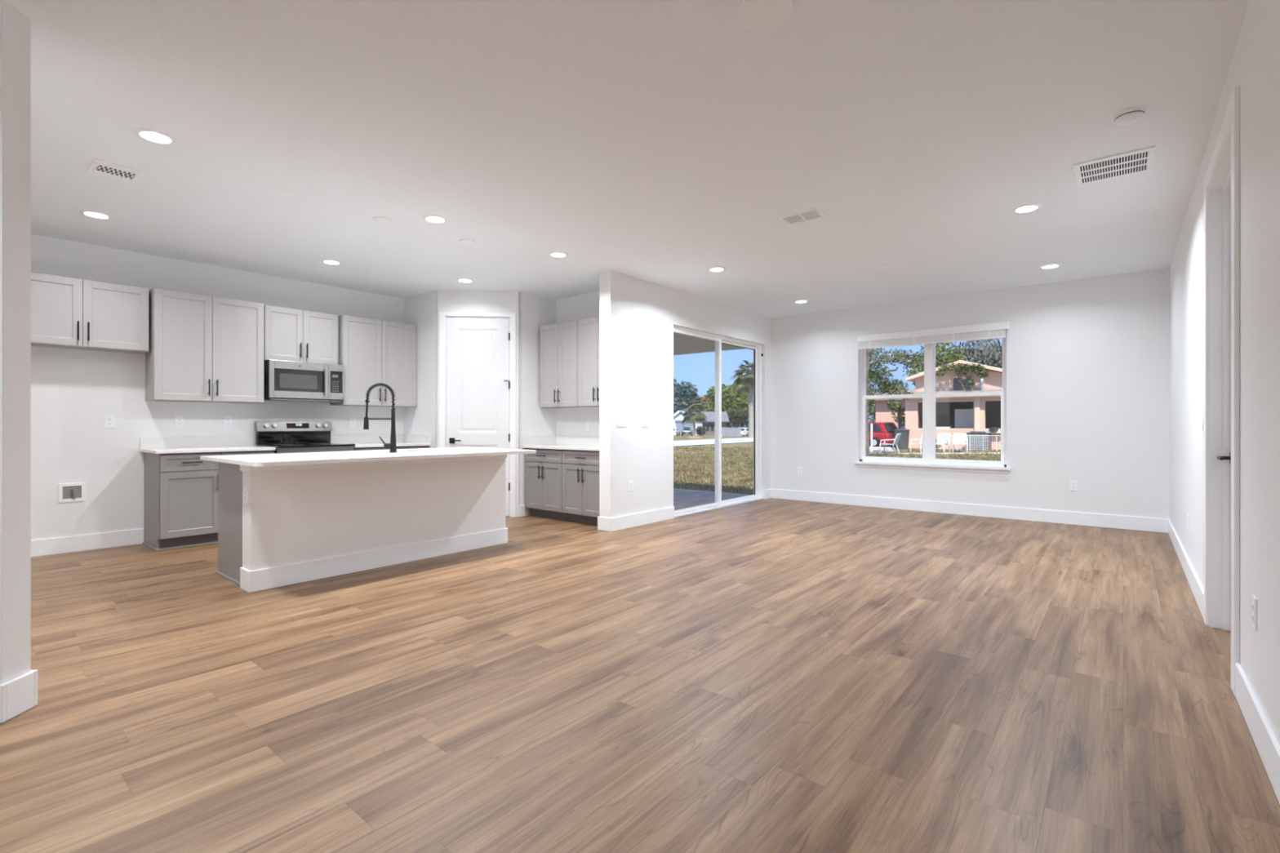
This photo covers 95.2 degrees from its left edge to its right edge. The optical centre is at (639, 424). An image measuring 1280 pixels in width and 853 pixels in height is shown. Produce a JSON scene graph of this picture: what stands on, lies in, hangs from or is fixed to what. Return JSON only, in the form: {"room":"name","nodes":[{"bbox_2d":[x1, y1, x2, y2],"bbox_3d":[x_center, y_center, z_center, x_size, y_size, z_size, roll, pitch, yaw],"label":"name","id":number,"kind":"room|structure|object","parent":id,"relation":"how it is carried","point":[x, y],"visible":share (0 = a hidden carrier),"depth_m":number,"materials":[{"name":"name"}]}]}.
{"room":"open-plan living room","nodes":[
{"label":"open-plan living room","id":0,"kind":"room"},
{"bbox_2d":[0,0,31,684],"bbox_3d":[-3.222,-0.243,2.198,1.600,2.743,0.115,0,0,-5],"label":"wall","id":1,"kind":"structure","parent":0,"point":[15,26],"depth_m":2.27,"materials":[{"name":"white paint"}]},
{"bbox_2d":[0,670,37,723],"bbox_3d":[-3.215,1.057,2.199,1.615,0.142,0.145,0,0,-5],"label":"baseboard","id":2,"kind":"structure","parent":1,"relation":"attached to","point":[19,695],"depth_m":2.26,"materials":[{"name":"white paint"}]},
{"bbox_2d":[31,233,403,540],"bbox_3d":[-4.896,-0.243,5.401,0.150,2.743,5.880,0,0,40],"label":"wall","id":3,"kind":"structure","parent":0,"point":[73,391],"depth_m":5.39,"materials":[{"name":"white paint"}]},
{"bbox_2d":[58,482,85,502],"bbox_3d":[-4.997,0.603,5.140,0.026,0.164,0.170,0,0,40],"label":"outlet box","id":4,"kind":"object","parent":3,"relation":"attached to","point":[68,492],"visible":1,"depth_m":5.14,"materials":[{"name":"white plastic"}]},
{"bbox_2d":[31,528,143,557],"bbox_3d":[-5.699,1.057,4.301,0.015,0.142,3.162,0,0,40],"label":"baseboard","id":5,"kind":"structure","parent":3,"relation":"attached to","point":[51,546],"depth_m":5.20,"materials":[{"name":"white paint"}]},
{"bbox_2d":[31,272,148,354],"bbox_3d":[-4.863,-0.952,5.078,0.310,0.580,0.888,0,0,40],"label":"upper cabinet","id":6,"kind":"object","parent":3,"relation":"attached to","point":[67,313],"visible":0.78,"depth_m":5.03,"materials":[{"name":"grey paint"}]},
{"bbox_2d":[104,415,115,427],"bbox_3d":[-4.846,-0.022,5.336,0.008,0.115,0.070,0,0,40],"label":"wall outlet","id":7,"kind":"object","parent":3,"relation":"attached to","point":[109,420],"visible":1,"depth_m":5.33,"materials":[{"name":"white plastic"}]},
{"bbox_2d":[174,415,183,427],"bbox_3d":[-4.521,-0.024,5.730,0.008,0.115,0.070,0,0,40],"label":"wall outlet","id":8,"kind":"object","parent":3,"relation":"attached to","point":[179,420],"visible":1,"depth_m":5.73,"materials":[{"name":"white plastic"}]},
{"bbox_2d":[139,435,253,448],"bbox_3d":[-4.408,0.180,5.856,0.019,0.104,0.933,0,0,40],"label":"backsplash","id":9,"kind":"structure","parent":3,"relation":"attached to","point":[242,441],"depth_m":5.81,"materials":[{"name":"white stone"}]},
{"bbox_2d":[145,288,263,403],"bbox_3d":[-4.260,-0.729,5.756,0.375,1.027,0.889,0,0,40],"label":"upper cabinet","id":10,"kind":"object","parent":3,"relation":"attached to","point":[202,348],"visible":1,"depth_m":5.61,"materials":[{"name":"grey wood"}]},
{"bbox_2d":[223,416,231,427],"bbox_3d":[-4.262,-0.024,6.043,0.008,0.115,0.070,0,0,40],"label":"wall outlet","id":11,"kind":"object","parent":3,"relation":"attached to","point":[227,420],"visible":1,"depth_m":6.04,"materials":[{"name":"white plastic"}]},
{"bbox_2d":[263,304,337,364],"bbox_3d":[-3.751,-0.954,6.422,0.310,0.577,0.742,0,0,40],"label":"upper cabinet","id":12,"kind":"object","parent":3,"relation":"attached to","point":[292,335],"visible":0.81,"depth_m":6.32,"materials":[{"name":"grey paint"}]},
{"bbox_2d":[263,360,344,402],"bbox_3d":[-3.699,-0.455,6.393,0.420,0.414,0.752,0,0,40],"label":"microwave oven","id":13,"kind":"object","parent":12,"relation":"attached to","point":[283,380],"visible":0.98,"depth_m":6.24,"materials":[{"name":"metal"}]},
{"bbox_2d":[350,417,355,426],"bbox_3d":[-3.452,-0.022,7.022,0.008,0.115,0.070,0,0,40],"label":"wall outlet","id":14,"kind":"object","parent":3,"relation":"attached to","point":[353,420],"visible":1,"depth_m":7.02,"materials":[{"name":"white plastic"}]},
{"bbox_2d":[330,434,402,443],"bbox_3d":[-3.327,0.180,7.163,0.019,0.104,0.903,0,0,40],"label":"backsplash","id":15,"kind":"structure","parent":3,"relation":"attached to","point":[361,438],"depth_m":7.11,"materials":[{"name":"white stone"}]},
{"bbox_2d":[329,314,416,407],"bbox_3d":[-3.190,-0.730,7.049,0.375,1.025,0.898,0,0,40],"label":"upper cabinet","id":16,"kind":"object","parent":3,"relation":"attached to","point":[371,352],"visible":0.99,"depth_m":6.91,"materials":[{"name":"grey paint"}]},
{"bbox_2d":[403,290,437,448],"bbox_3d":[-2.716,-0.243,7.329,0.750,2.743,0.130,0,0,40],"label":"wall","id":17,"kind":"structure","parent":0,"point":[420,310],"depth_m":7.19,"materials":[{"name":"white paint"}]},
{"bbox_2d":[402,434,430,443],"bbox_3d":[-2.799,0.180,7.299,0.620,0.104,0.019,0,0,40],"label":"backsplash","id":18,"kind":"structure","parent":17,"relation":"attached to","point":[421,438],"depth_m":7.27,"materials":[{"name":"white stone"}]},
{"bbox_2d":[437,289,519,516],"bbox_3d":[-1.957,-0.243,7.104,0.955,2.743,0.110,0,0,-5],"label":"wall","id":19,"kind":"structure","parent":0,"point":[448,300],"depth_m":7.06,"materials":[{"name":"white paint"}]},
{"bbox_2d":[439,311,515,517],"bbox_3d":[-1.958,-0.110,7.075,0.902,2.475,0.168,0,0,-5],"label":"door","id":20,"kind":"structure","parent":19,"relation":"in","point":[477,350],"depth_m":7.06,"materials":[{"name":"white paint"}]},
{"bbox_2d":[519,292,556,515],"bbox_3d":[-1.313,-0.243,7.394,0.130,2.743,0.560,0,0,40],"label":"wall","id":21,"kind":"structure","parent":0,"point":[535,311],"depth_m":7.24,"materials":[{"name":"white paint"}]},
{"bbox_2d":[519,504,525,516],"bbox_3d":[-1.439,1.057,7.128,0.015,0.142,0.091,0,0,40],"label":"baseboard","id":22,"kind":"structure","parent":21,"relation":"attached to","point":[522,508],"depth_m":7.12,"materials":[{"name":"white paint"}]},
{"bbox_2d":[521,436,555,445],"bbox_3d":[-1.256,0.212,7.344,0.019,0.100,0.564,0,0,40],"label":"backsplash","id":23,"kind":"structure","parent":21,"relation":"attached to","point":[535,440],"depth_m":7.32,"materials":[{"name":"white stone"}]},
{"bbox_2d":[556,290,599,437],"bbox_3d":[-0.566,-0.243,7.237,1.480,2.743,0.150,0,0,40],"label":"wall","id":24,"kind":"structure","parent":0,"point":[571,422],"depth_m":7.31,"materials":[{"name":"white paint"}]},
{"bbox_2d":[540,320,589,408],"bbox_3d":[-0.908,-0.715,7.197,0.668,1.024,0.345,0,0,40],"label":"upper cabinet","id":25,"kind":"object","parent":24,"relation":"attached to","point":[558,341],"visible":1,"depth_m":7.08,"materials":[{"name":"grey wood"}]},
{"bbox_2d":[555,436,599,445],"bbox_3d":[-0.564,0.212,7.124,1.329,0.100,0.019,0,0,40],"label":"backsplash","id":26,"kind":"structure","parent":24,"relation":"attached to","point":[559,440],"depth_m":7.29,"materials":[{"name":"white stone"}]},
{"bbox_2d":[577,316,599,407],"bbox_3d":[-0.403,-0.715,6.779,0.640,1.024,0.345,0,0,40],"label":"upper cabinet","id":27,"kind":"object","parent":24,"relation":"attached to","point":[588,328],"visible":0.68,"depth_m":6.77,"materials":[{"name":"grey wood"}]},
{"bbox_2d":[4,0,1249,318],"bbox_3d":[-0.620,-1.676,4.575,7.792,0.158,10.360,0,0,40],"label":"ceiling","id":28,"kind":"structure","parent":0,"point":[664,143],"depth_m":3.30,"materials":[{"name":"white paint"}]},
{"bbox_2d":[80,209,112,218],"bbox_3d":[-4.185,-1.611,4.495,0.184,0.009,0.184,0,0,40],"label":"recessed light","id":29,"kind":"object","parent":28,"relation":"in","point":[94,214],"visible":1,"depth_m":4.48,"materials":[{"name":"white plastic"}]},
{"bbox_2d":[86,158,146,184],"bbox_3d":[-3.341,-1.610,3.724,0.280,0.010,0.244,0,0,40],"label":"ceiling vent","id":30,"kind":"object","parent":28,"relation":"in","point":[97,166],"visible":1,"depth_m":3.71,"materials":[{"name":"white plastic"}]},
{"bbox_2d":[133,128,176,144],"bbox_3d":[-2.716,-1.611,3.275,0.184,0.009,0.184,0,0,40],"label":"recessed light","id":31,"kind":"object","parent":28,"relation":"in","point":[150,135],"visible":1,"depth_m":3.26,"materials":[{"name":"white plastic"}]},
{"bbox_2d":[320,258,342,264],"bbox_3d":[-3.066,-1.611,5.808,0.184,0.009,0.184,0,0,40],"label":"recessed light","id":32,"kind":"object","parent":28,"relation":"in","point":[326,260],"visible":1,"depth_m":5.78,"materials":[{"name":"white plastic"}]},
{"bbox_2d":[422,214,447,223],"bbox_3d":[-1.611,-1.611,4.595,0.184,0.009,0.184,0,0,40],"label":"recessed light","id":33,"kind":"object","parent":28,"relation":"in","point":[436,219],"visible":1,"depth_m":4.58,"materials":[{"name":"white plastic"}]},
{"bbox_2d":[456,278,473,282],"bbox_3d":[-1.962,-1.611,6.555,0.184,0.009,0.184,0,0,40],"label":"recessed light","id":34,"kind":"object","parent":28,"relation":"in","point":[462,280],"visible":1,"depth_m":6.54,"materials":[{"name":"white plastic"}]},
{"bbox_2d":[548,251,568,257],"bbox_3d":[-0.777,-1.611,5.555,0.184,0.009,0.184,0,0,40],"label":"recessed light","id":35,"kind":"object","parent":28,"relation":"in","point":[554,254],"visible":1,"depth_m":5.53,"materials":[{"name":"white plastic"}]},
{"bbox_2d":[707,266,725,271],"bbox_3d":[0.800,-1.611,6.081,0.184,0.009,0.184,0,0,40],"label":"recessed light","id":36,"kind":"object","parent":28,"relation":"in","point":[712,268],"visible":1,"depth_m":6.06,"materials":[{"name":"white plastic"}]},
{"bbox_2d":[777,208,826,225],"bbox_3d":[1.265,-1.607,4.541,0.310,0.016,0.210,0,0,40],"label":"ceiling vent","id":37,"kind":"object","parent":28,"relation":"in","point":[812,214],"visible":1,"depth_m":4.53,"materials":[{"name":"white plastic"}]},
{"bbox_2d":[1012,203,1041,213],"bbox_3d":[2.891,-1.611,4.368,0.184,0.009,0.184,0,0,40],"label":"recessed light","id":38,"kind":"object","parent":28,"relation":"in","point":[1025,208],"visible":1,"depth_m":4.36,"materials":[{"name":"white plastic"}]},
{"bbox_2d":[1039,263,1061,268],"bbox_3d":[4.190,-1.611,5.966,0.184,0.009,0.184,0,0,40],"label":"recessed light","id":39,"kind":"object","parent":28,"relation":"in","point":[1051,265],"visible":1,"depth_m":5.95,"materials":[{"name":"white plastic"}]},
{"bbox_2d":[1072,146,1155,186],"bbox_3d":[2.971,-1.610,3.667,0.385,0.010,0.416,0,0,40],"label":"ceiling vent","id":40,"kind":"object","parent":28,"relation":"in","point":[1140,161],"visible":1,"depth_m":3.65,"materials":[{"name":"white plastic"}]},
{"bbox_2d":[1079,151,1148,182],"bbox_3d":[2.971,-1.606,3.667,0.325,0.002,0.326,0,0,40],"label":"grille","id":41,"kind":"object","parent":40,"relation":"attached to","point":[1137,162],"depth_m":3.66,"materials":[{"name":"white plastic"}]},
{"bbox_2d":[1112,106,1146,125],"bbox_3d":[2.541,-1.590,3.031,0.136,0.050,0.136,0,0,40],"label":"smoke detector","id":42,"kind":"object","parent":28,"relation":"attached to","point":[1131,115],"visible":1,"depth_m":3.00,"materials":[{"name":"white plastic"}]},
{"bbox_2d":[0,488,1279,852],"bbox_3d":[-0.620,1.188,4.575,7.792,0.120,10.360,0,0,40],"label":"floor","id":43,"kind":"structure","parent":0,"point":[771,675],"depth_m":2.38,"materials":[{"name":"brown wood"}]},
{"bbox_2d":[142,452,221,551],"bbox_3d":[-4.304,0.694,5.491,0.645,0.868,0.471,0,0,40],"label":"base cabinet","id":44,"kind":"object","parent":43,"relation":"on","point":[180,490],"visible":0.84,"depth_m":5.31,"materials":[{"name":"grey paint"}]},
{"bbox_2d":[139,435,275,453],"bbox_3d":[-4.170,0.194,5.658,0.639,0.132,0.933,0,0,40],"label":"countertop","id":45,"kind":"structure","parent":44,"relation":"on","point":[242,443],"depth_m":5.72,"materials":[{"name":"white stone"}]},
{"bbox_2d":[220,450,274,455],"bbox_3d":[-4.011,0.694,5.845,0.645,0.868,0.444,0,0,40],"label":"base cabinet","id":46,"kind":"object","parent":43,"relation":"on","point":[224,453],"visible":0.14,"depth_m":5.65,"materials":[{"name":"grey paint"}]},
{"bbox_2d":[254,421,355,453],"bbox_3d":[-3.588,0.549,6.286,0.717,1.158,0.760,0,0,40],"label":"electric range","id":47,"kind":"object","parent":43,"relation":"on","point":[286,437],"visible":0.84,"depth_m":6.35,"materials":[{"name":"metal"}]},
{"bbox_2d":[256,443,355,448],"bbox_3d":[-3.585,0.228,6.284,0.604,0.020,0.760,0,0,40],"label":"cooktop","id":48,"kind":"object","parent":47,"relation":"in","point":[269,445],"depth_m":6.20,"materials":[{"name":"black glass"}]},
{"bbox_2d":[215,454,507,592],"bbox_3d":[-2.262,0.697,4.998,0.848,0.862,2.133,0,0,40],"label":"kitchen island","id":49,"kind":"object","parent":43,"relation":"on","point":[300,523],"visible":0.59,"depth_m":4.43,"materials":[{"name":"white paint"}]},
{"bbox_2d":[244,486,248,503],"bbox_3d":[-2.686,0.483,3.979,0.070,0.115,0.008,0,0,40],"label":"wall outlet","id":50,"kind":"object","parent":49,"relation":"attached to","point":[246,488],"visible":1,"depth_m":3.97,"materials":[{"name":"white plastic"}]},
{"bbox_2d":[200,447,536,466],"bbox_3d":[-2.116,0.253,4.870,1.200,0.026,2.263,0,0,40],"label":"island countertop","id":51,"kind":"structure","parent":49,"relation":"on","point":[324,457],"depth_m":4.40,"materials":[{"name":"white stone"}]},
{"bbox_2d":[363,382,396,452],"bbox_3d":[-2.178,-0.054,4.898,0.259,0.587,0.062,0,0,-22],"label":"kitchen faucet","id":52,"kind":"object","parent":51,"relation":"on","point":[393,446],"visible":1,"depth_m":4.91,"materials":[{"name":"black metal"}]},
{"bbox_2d":[353,445,427,450],"bbox_3d":[-3.088,0.694,6.960,0.645,0.868,0.884,0,0,40],"label":"base cabinet","id":53,"kind":"object","parent":43,"relation":"on","point":[409,446],"visible":0.1,"depth_m":6.71,"materials":[{"name":"grey paint"}]},
{"bbox_2d":[330,434,430,448],"bbox_3d":[-3.088,0.194,6.965,0.639,0.132,0.903,0,0,40],"label":"countertop","id":54,"kind":"structure","parent":53,"relation":"on","point":[361,440],"depth_m":7.11,"materials":[{"name":"white stone"}]},
{"bbox_2d":[524,448,568,520],"bbox_3d":[-0.997,0.709,7.121,0.665,0.838,0.575,0,0,40],"label":"base cabinet","id":55,"kind":"object","parent":43,"relation":"on","point":[543,468],"visible":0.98,"depth_m":6.92,"materials":[{"name":"grey paint"}]},
{"bbox_2d":[521,436,599,450],"bbox_3d":[-0.746,0.226,6.918,1.348,0.128,0.569,0,0,40],"label":"countertop","id":56,"kind":"structure","parent":55,"relation":"on","point":[580,443],"depth_m":7.21,"materials":[{"name":"white stone"}]},
{"bbox_2d":[561,449,599,525],"bbox_3d":[-0.485,0.709,6.698,0.660,0.838,0.575,0,0,40],"label":"base cabinet","id":57,"kind":"object","parent":43,"relation":"on","point":[580,468],"visible":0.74,"depth_m":6.54,"materials":[{"name":"grey paint"}]},
{"bbox_2d":[599,270,771,518],"bbox_3d":[0.786,-0.243,7.585,0.160,2.743,3.630,0,0,40],"label":"wall","id":58,"kind":"structure","parent":0,"point":[637,317],"depth_m":6.59,"materials":[{"name":"white paint"}]},
{"bbox_2d":[616,416,626,426],"bbox_3d":[-0.193,-0.026,6.268,0.012,0.115,0.162,0,0,40],"label":"light switch","id":59,"kind":"object","parent":58,"relation":"attached to","point":[621,421],"visible":1,"depth_m":6.26,"materials":[{"name":"white plastic"}]},
{"bbox_2d":[628,480,633,491],"bbox_3d":[-0.097,0.673,6.386,0.008,0.115,0.070,0,0,40],"label":"wall outlet","id":60,"kind":"object","parent":58,"relation":"attached to","point":[630,482],"visible":1,"depth_m":6.38,"materials":[{"name":"white plastic"}]},
{"bbox_2d":[597,488,771,531],"bbox_3d":[0.776,1.057,7.574,0.190,0.142,3.630,0,0,40],"label":"baseboard","id":61,"kind":"structure","parent":58,"relation":"attached to","point":[607,524],"depth_m":6.46,"materials":[{"name":"white paint"}]},
{"bbox_2d":[673,332,743,355],"bbox_3d":[-0.148,-1.369,9.084,3.190,0.245,3.230,0,0,40],"label":"roof","id":62,"kind":"structure","parent":58,"relation":"attached to","point":[682,344],"depth_m":9.29,"materials":[{"name":"paint"}]},
{"bbox_2d":[673,325,764,517],"bbox_3d":[1.077,-0.035,7.938,0.156,2.325,2.315,0,0,40],"label":"door","id":63,"kind":"structure","parent":58,"relation":"in","point":[719,504],"depth_m":8.00,"materials":[{"name":"white plastic"}]},
{"bbox_2d":[771,268,1169,519],"bbox_3d":[3.787,-0.243,7.555,4.802,2.743,0.150,0,0,40],"label":"wall","id":64,"kind":"structure","parent":0,"point":[1088,359],"depth_m":6.78,"materials":[{"name":"white paint"}]},
{"bbox_2d":[853,328,1011,473],"bbox_3d":[3.729,-0.290,7.564,1.843,1.763,0.200,0,0,40],"label":"window","id":65,"kind":"structure","parent":64,"relation":"in","point":[928,461],"depth_m":7.58,"materials":[{"name":"white plastic"}]},
{"bbox_2d":[856,321,1009,349],"bbox_3d":[3.691,-1.122,7.496,1.786,0.184,0.061,0,0,40],"label":"window blind","id":66,"kind":"object","parent":65,"relation":"attached to","point":[996,330],"visible":1,"depth_m":7.42,"materials":[{"name":"white paint"}]},
{"bbox_2d":[771,488,1168,533],"bbox_3d":[3.742,1.057,7.485,4.522,0.142,0.015,0,0,40],"label":"baseboard","id":67,"kind":"structure","parent":64,"relation":"attached to","point":[1128,522],"depth_m":7.08,"materials":[{"name":"white paint"}]},
{"bbox_2d":[1069,480,1077,490],"bbox_3d":[4.869,0.691,6.557,0.070,0.115,0.008,0,0,40],"label":"wall outlet","id":68,"kind":"object","parent":64,"relation":"attached to","point":[1073,484],"visible":1,"depth_m":6.56,"materials":[{"name":"white plastic"}]},
{"bbox_2d":[1169,0,1279,744],"bbox_3d":[2.332,-0.243,2.133,0.130,2.743,10.060,0,0,40],"label":"wall","id":69,"kind":"structure","parent":0,"point":[1255,66],"depth_m":2.19,"materials":[{"name":"white paint"}]},
{"bbox_2d":[1204,85,1239,695],"bbox_3d":[2.902,-0.137,2.836,0.148,2.530,1.190,0,0,40],"label":"door","id":70,"kind":"structure","parent":69,"relation":"in","point":[1222,176],"depth_m":3.20,"materials":[{"name":"white paint"}]},
{"bbox_2d":[1168,519,1279,804],"bbox_3d":[2.271,1.057,2.173,0.015,0.142,10.045,0,0,40],"label":"baseboard","id":71,"kind":"structure","parent":69,"relation":"attached to","point":[1268,746],"depth_m":2.13,"materials":[{"name":"white paint"}]},
{"bbox_2d":[1251,595,1257,631],"bbox_3d":[2.240,0.688,2.131,0.008,0.115,0.070,0,0,40],"label":"wall outlet","id":72,"kind":"object","parent":69,"relation":"attached to","point":[1254,601],"visible":1,"depth_m":2.12,"materials":[{"name":"white plastic"}]},
{"label":"outside","id":73,"kind":"structure","parent":0,"visible":0},
{"bbox_2d":[869,445,893,453],"bbox_3d":[12.369,1.341,31.667,2.381,0.055,10.288,0,0,22],"label":"driveway","id":74,"kind":"structure","parent":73,"point":[888,447],"depth_m":31.38,"materials":[{"name":"concrete"}]},
{"bbox_2d":[868,422,897,447],"bbox_3d":[13.664,0.639,35.588,2.030,1.496,4.230,0,0,-36],"label":"car","id":75,"kind":"object","parent":74,"relation":"on","point":[881,430],"visible":0.32,"depth_m":33.91,"materials":[{"name":"red paint"}]},
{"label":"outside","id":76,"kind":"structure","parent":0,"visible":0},
{"bbox_2d":[673,435,999,488],"bbox_3d":[24.887,2.818,132.043,250.000,3.020,224.800,0,0,40],"label":"ground","id":77,"kind":"structure","parent":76,"point":[676,437],"depth_m":35.74,"materials":[{"name":"plant"}]},
{"bbox_2d":[673,377,701,413],"bbox_3d":[7.972,-5.290,149.865,15.969,16.267,6.826,0,0,0],"label":"tree","id":78,"kind":"object","parent":77,"relation":"on","point":[682,391],"visible":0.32,"depth_m":149.24,"materials":[{"name":"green plant"}]},
{"bbox_2d":[681,426,693,435],"bbox_3d":[8.889,1.372,109.985,2.030,1.696,4.430,0,0,7],"label":"car","id":79,"kind":"object","parent":77,"relation":"on","point":[686,430],"visible":0.98,"depth_m":108.05,"materials":[{"name":"white paint"}]},
{"bbox_2d":[679,396,710,435],"bbox_3d":[7.422,-0.868,80.181,4.602,5.730,5.162,0,0,25],"label":"palm tree","id":80,"kind":"object","parent":77,"relation":"on","point":[698,417],"visible":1,"depth_m":79.53,"materials":[{"name":"green plant"}]},
{"bbox_2d":[695,425,706,435],"bbox_3d":[11.233,1.251,108.050,2.101,2.031,2.176,0,0,0],"label":"shrub","id":81,"kind":"object","parent":77,"relation":"on","point":[699,432],"visible":0.98,"depth_m":107.68,"materials":[{"name":"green plant"}]},
{"bbox_2d":[673,409,729,435],"bbox_3d":[12.116,-0.283,126.450,13.370,5.283,9.900,0,0,0],"label":"house","id":82,"kind":"structure","parent":77,"relation":"on","point":[678,417],"depth_m":123.39,"materials":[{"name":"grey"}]},
{"bbox_2d":[702,383,741,414],"bbox_3d":[20.780,-3.863,150.021,10.540,13.316,4.701,0,0,0],"label":"tree","id":83,"kind":"object","parent":77,"relation":"on","point":[727,393],"visible":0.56,"depth_m":149.21,"materials":[{"name":"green plant"}]},
{"bbox_2d":[721,426,741,436],"bbox_3d":[15.695,1.334,103.012,0.110,1.590,6.788,0,0,-28],"label":"picket fence","id":84,"kind":"object","parent":77,"relation":"on","point":[726,431],"visible":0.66,"depth_m":102.40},
{"bbox_2d":[725,384,748,417],"bbox_3d":[26.952,-4.273,164.020,12.579,14.510,5.267,0,0,0],"label":"tree","id":85,"kind":"object","parent":77,"relation":"on","point":[740,402],"visible":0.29,"depth_m":162.79,"materials":[{"name":"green plant"}]},
{"bbox_2d":[726,409,748,427],"bbox_3d":[23.097,-0.386,142.072,9.281,6.208,3.307,0,0,0],"label":"tree","id":86,"kind":"object","parent":77,"relation":"on","point":[734,419],"visible":0.63,"depth_m":141.47,"materials":[{"name":"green plant"}]},
{"bbox_2d":[740,427,748,435],"bbox_3d":[18.797,1.405,103.987,2.030,1.496,4.430,0,0,33],"label":"car","id":87,"kind":"object","parent":77,"relation":"on","point":[744,431],"visible":0.4,"depth_m":102.15,"materials":[{"name":"white paint"}]},
{"bbox_2d":[673,445,1000,494],"bbox_3d":[9.598,1.305,21.584,17.370,0.175,24.580,0,0,3],"label":"grass tufts","id":88,"kind":"object","parent":77,"relation":"on","point":[744,486],"visible":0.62,"depth_m":18.71,"materials":[{"name":"plant"}]},
{"bbox_2d":[870,423,872,452],"bbox_3d":[10.707,0.703,27.000,0.089,1.450,0.089,0,0,40],"label":"fence post","id":89,"kind":"object","parent":77,"relation":"on","point":[871,424],"visible":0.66,"depth_m":26.96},
{"bbox_2d":[867,385,884,422],"bbox_3d":[18.541,-0.758,46.017,3.298,4.796,1.755,0,0,0],"label":"tree","id":90,"kind":"object","parent":77,"relation":"on","point":[873,411],"visible":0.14,"depth_m":45.85,"materials":[{"name":"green plant"}]},
{"bbox_2d":[880,433,901,453],"bbox_3d":[11.314,0.880,26.375,0.784,0.908,0.624,0,0,39],"label":"garden chair","id":91,"kind":"object","parent":77,"relation":"on","point":[898,435],"visible":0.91,"depth_m":26.25,"materials":[{"name":"plastic"}]},
{"bbox_2d":[866,347,924,456],"bbox_3d":[9.475,-1.177,22.710,3.466,5.422,1.370,0,0,-17],"label":"tree","id":92,"kind":"object","parent":77,"relation":"on","point":[887,386],"visible":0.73,"depth_m":22.45,"materials":[{"name":"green plant"}]},
{"bbox_2d":[885,399,905,428],"bbox_3d":[14.794,0.011,33.584,1.230,2.938,0.775,0,0,0],"label":"tree","id":93,"kind":"object","parent":77,"relation":"on","point":[896,407],"visible":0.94,"depth_m":33.53,"materials":[{"name":"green plant"}]},
{"bbox_2d":[893,428,910,449],"bbox_3d":[13.997,0.791,31.200,0.800,1.100,0.800,0,0,0],"label":"bin","id":94,"kind":"object","parent":77,"relation":"on","point":[903,442],"visible":0.94,"depth_m":30.91,"materials":[{"name":"grey plastic"}]},
{"bbox_2d":[909,435,922,453],"bbox_3d":[12.923,0.880,26.814,0.784,0.908,0.624,0,0,-21],"label":"garden chair","id":95,"kind":"object","parent":77,"relation":"on","point":[920,443],"visible":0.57,"depth_m":26.93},
{"bbox_2d":[869,452,999,454],"bbox_3d":[13.419,1.328,26.000,8.640,0.100,0.121,0,0,-5],"label":"edging","id":96,"kind":"object","parent":77,"relation":"on","point":[965,452],"visible":0.07,"depth_m":25.97,"materials":[{"name":"concrete"}]},
{"bbox_2d":[868,360,1002,449],"bbox_3d":[21.207,-1.057,34.337,14.100,4.810,12.450,0,0,40],"label":"house","id":97,"kind":"structure","parent":77,"relation":"on","point":[972,414],"depth_m":31.95,"materials":[{"name":"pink paint"}]},
{"bbox_2d":[935,361,990,391],"bbox_3d":[17.211,-2.542,31.343,2.859,1.666,0.679,0,0,40],"label":"climbing vine","id":98,"kind":"object","parent":97,"relation":"on","point":[963,370],"visible":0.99,"depth_m":31.21,"materials":[{"name":"green plant"}]},
{"bbox_2d":[902,342,968,386],"bbox_3d":[25.428,-2.885,49.952,5.649,9.158,3.117,0,0,0],"label":"tree","id":99,"kind":"object","parent":77,"relation":"on","point":[943,359],"visible":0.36,"depth_m":49.59,"materials":[{"name":"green plant"}]},
{"bbox_2d":[935,433,951,453],"bbox_3d":[13.938,0.880,27.025,0.784,0.908,0.624,0,0,-38],"label":"garden chair","id":100,"kind":"object","parent":77,"relation":"on","point":[944,439],"visible":0.73,"depth_m":27.14,"materials":[{"name":"plastic"}]},
{"bbox_2d":[952,433,967,452],"bbox_3d":[14.978,0.880,27.335,0.624,0.908,0.784,0,0,29],"label":"garden chair","id":101,"kind":"object","parent":77,"relation":"on","point":[958,438],"visible":0.86,"depth_m":27.54,"materials":[{"name":"plastic"}]},
{"bbox_2d":[935,435,1000,451],"bbox_3d":[15.991,0.928,28.300,3.866,0.800,0.032,0,0,0],"label":"wire fence","id":102,"kind":"object","parent":77,"relation":"on","point":[970,444],"visible":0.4,"depth_m":28.30,"materials":[{"name":"metal"}]},
{"bbox_2d":[945,338,1002,368],"bbox_3d":[30.940,-3.179,51.980,7.575,9.856,3.135,0,0,0],"label":"tree","id":103,"kind":"object","parent":77,"relation":"on","point":[993,361],"visible":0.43,"depth_m":51.45,"materials":[{"name":"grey plant"}]},
{"bbox_2d":[964,431,991,450],"bbox_3d":[16.900,0.843,29.200,1.100,0.970,0.860,0,0,40],"label":"air conditioner","id":104,"kind":"object","parent":77,"relation":"on","point":[974,439],"visible":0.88,"depth_m":28.89,"materials":[{"name":"white metal"}]},
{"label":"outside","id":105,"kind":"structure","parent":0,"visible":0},
{"bbox_2d":[673,437,753,446],"bbox_3d":[15.600,1.836,72.908,26.727,1.018,87.149,0,0,40],"label":"road","id":106,"kind":"structure","parent":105,"point":[702,442],"depth_m":52.97,"materials":[{"name":"concrete"}]},
{"bbox_2d":[728,360,753,437],"bbox_3d":[15.122,-3.360,79.974,6.253,10.718,6.288,0,0,0],"label":"palm tree","id":107,"kind":"object","parent":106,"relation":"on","point":[745,382],"visible":0.73,"depth_m":79.65,"materials":[{"name":"green plant"}]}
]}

